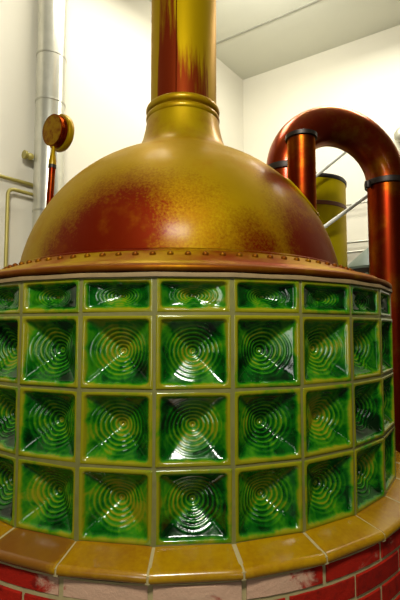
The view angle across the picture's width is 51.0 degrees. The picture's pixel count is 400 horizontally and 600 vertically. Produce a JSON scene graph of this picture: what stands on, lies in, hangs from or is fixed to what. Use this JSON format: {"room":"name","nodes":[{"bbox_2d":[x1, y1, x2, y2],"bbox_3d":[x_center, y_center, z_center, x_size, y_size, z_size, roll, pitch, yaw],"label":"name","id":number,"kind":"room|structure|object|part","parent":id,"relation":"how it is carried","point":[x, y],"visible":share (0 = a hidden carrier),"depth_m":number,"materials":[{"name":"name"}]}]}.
{"room":"processing plant","nodes":[
{"label":"processing plant","id":0,"kind":"room"},
{"bbox_2d":[0,0,243,268],"bbox_3d":[-1.992,-0.699,2.165,0.120,4.682,8.002,-3,-5,39],"label":"wall","id":1,"kind":"structure","parent":0,"point":[108,90],"depth_m":3.45,"materials":[{"name":"white paint"}]},
{"bbox_2d":[0,174,32,186],"bbox_3d":[-1.378,0.412,2.716,0.025,2.538,0.644,-3,-5,39],"label":"pipe","id":2,"kind":"object","parent":1,"relation":"attached to","point":[1,175],"visible":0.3,"depth_m":2.91,"materials":[{"name":"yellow metal"}]},
{"bbox_2d":[3,188,32,267],"bbox_3d":[-1.240,0.460,2.836,0.025,2.458,0.216,-3,-5,39],"label":"pipe","id":3,"kind":"object","parent":1,"relation":"attached to","point":[9,190],"visible":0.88,"depth_m":2.82,"materials":[{"name":"yellow metal"}]},
{"bbox_2d":[22,150,33,159],"bbox_3d":[-1.222,-1.020,2.979,0.084,0.073,0.126,3,-5,-34],"label":"valve","id":4,"kind":"object","parent":1,"relation":"attached to","point":[25,154],"visible":0.98,"depth_m":2.94,"materials":[{"name":"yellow metal"}]},
{"bbox_3d":[-1.215,-1.017,2.951,0.060,0.060,0.050,-3,-5,39],"label":"knob","id":5,"kind":"part","parent":4,"relation":"part of","materials":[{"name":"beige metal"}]},
{"bbox_2d":[32,0,66,228],"bbox_3d":[-1.087,-0.643,2.997,0.211,4.681,0.211,0,-4,0],"label":"duct","id":6,"kind":"object","parent":1,"relation":"attached to","point":[51,61],"visible":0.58,"depth_m":2.97,"materials":[{"name":"metal"}]},
{"bbox_2d":[149,0,399,79],"bbox_3d":[0.795,-3.204,0.541,6.463,0.100,8.696,-3,-5,39],"label":"ceiling","id":7,"kind":"structure","parent":0,"point":[324,25],"depth_m":4.44,"materials":[{"name":"white paint"}]},
{"bbox_2d":[216,0,321,44],"bbox_3d":[1.802,-2.942,3.673,4.550,0.006,0.024,-2,-5,32],"label":"trim","id":8,"kind":"structure","parent":7,"relation":"attached to","point":[316,1],"depth_m":4.36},
{"bbox_2d":[243,25,399,263],"bbox_3d":[3.327,-0.607,3.550,6.500,4.682,0.120,-2,-5,32],"label":"wall","id":9,"kind":"structure","parent":0,"point":[362,75],"depth_m":4.70,"materials":[{"name":"white paint"}]},
{"bbox_2d":[347,249,364,253],"bbox_3d":[1.836,-0.523,4.355,0.966,0.028,0.028,-2,-5,32],"label":"pipe","id":10,"kind":"object","parent":9,"relation":"attached to","point":[353,251],"visible":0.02,"depth_m":4.46,"materials":[{"name":"metal"}]},
{"bbox_2d":[347,239,367,243],"bbox_3d":[1.839,-0.628,4.361,0.967,0.028,0.028,-2,-5,32],"label":"pipe","id":11,"kind":"object","parent":9,"relation":"attached to","point":[365,240],"visible":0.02,"depth_m":4.46,"materials":[{"name":"metal"}]},
{"bbox_2d":[394,127,399,141],"bbox_3d":[2.067,-1.687,4.280,0.163,0.163,0.130,-2,-5,32],"label":"wall fitting","id":12,"kind":"object","parent":9,"relation":"attached to","point":[397,132],"visible":1,"depth_m":4.26,"materials":[{"name":"grey paint"}]},
{"bbox_3d":[0.795,1.568,0.224,10.480,0.100,9.745,0,-4,0],"label":"floor","id":13,"kind":"structure","parent":0,"visible":0},
{"bbox_2d":[0,272,399,599],"bbox_3d":[-0.087,0.807,1.917,1.973,1.644,1.955,0,-4,0],"label":"surround","id":14,"kind":"object","parent":13,"relation":"on","point":[164,435],"visible":1,"depth_m":1.11,"materials":[{"name":"green ceramic"}]},
{"bbox_2d":[0,0,391,288],"bbox_3d":[-0.087,-1.540,2.082,1.807,3.055,1.807,-1,-4,21],"label":"kettle","id":15,"kind":"object","parent":14,"relation":"on","point":[179,199],"visible":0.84,"depth_m":1.43,"materials":[{"name":"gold metal"}]},
{"bbox_2d":[42,114,73,205],"bbox_3d":[-0.802,-0.556,2.337,0.208,0.990,0.091,-3,-5,34],"label":"gauge","id":16,"kind":"object","parent":15,"relation":"attached to","point":[58,130],"visible":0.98,"depth_m":2.32,"materials":[{"name":"gold metal"}]},
{"bbox_3d":[-0.841,-0.399,2.322,0.078,0.674,0.037,-2,-4,28],"label":"stem","id":17,"kind":"part","parent":16,"relation":"part of","materials":[{"name":"red metal"}]},
{"bbox_2d":[316,172,347,266],"bbox_3d":[0.841,0.394,3.281,0.638,2.609,0.638,0,-4,0],"label":"yellow vat","id":18,"kind":"object","parent":13,"relation":"on","point":[330,188],"visible":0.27,"depth_m":3.08,"materials":[{"name":"gold metal"}]},
{"bbox_2d":[266,106,399,452],"bbox_3d":[0.756,0.295,2.235,0.874,2.708,0.233,1,-4,-18],"label":"pipe","id":19,"kind":"object","parent":13,"relation":"on","point":[350,131],"visible":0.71,"depth_m":2.28,"materials":[{"name":"orange metal"}]},
{"bbox_3d":[0.450,-0.462,2.186,0.206,0.427,0.206,0,-4,0],"label":"inlet leg","id":20,"kind":"part","parent":19,"relation":"part of","materials":[{"name":"orange metal"}]},
{"bbox_3d":[1.062,0.495,2.322,0.200,2.320,0.200,0,-4,0],"label":"down leg","id":21,"kind":"part","parent":19,"relation":"part of","materials":[{"name":"red metal"}]},
{"bbox_2d":[316,151,366,228],"bbox_3d":[0.883,0.237,2.851,0.811,2.906,0.027,0,-4,0],"label":"stair rail","id":22,"kind":"object","parent":13,"relation":"on","point":[338,157],"visible":0.18,"depth_m":2.90,"materials":[{"name":"silver metal"}]},
{"bbox_3d":[0.853,-0.901,2.926,0.751,0.624,0.023,0,-4,0],"label":"rail","id":23,"kind":"part","parent":22,"relation":"part of","materials":[{"name":"silver metal"}]},
{"bbox_3d":[0.950,-0.570,2.904,0.677,0.503,0.027,0,-4,0],"label":"rail","id":24,"kind":"part","parent":22,"relation":"part of","materials":[{"name":"silver metal"}]},
{"bbox_2d":[348,248,368,273],"bbox_3d":[1.375,0.645,3.269,0.418,2.147,0.509,0,-4,0],"label":"tank","id":25,"kind":"object","parent":13,"relation":"on","point":[360,263],"visible":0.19,"depth_m":3.26,"materials":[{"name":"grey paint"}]}
]}

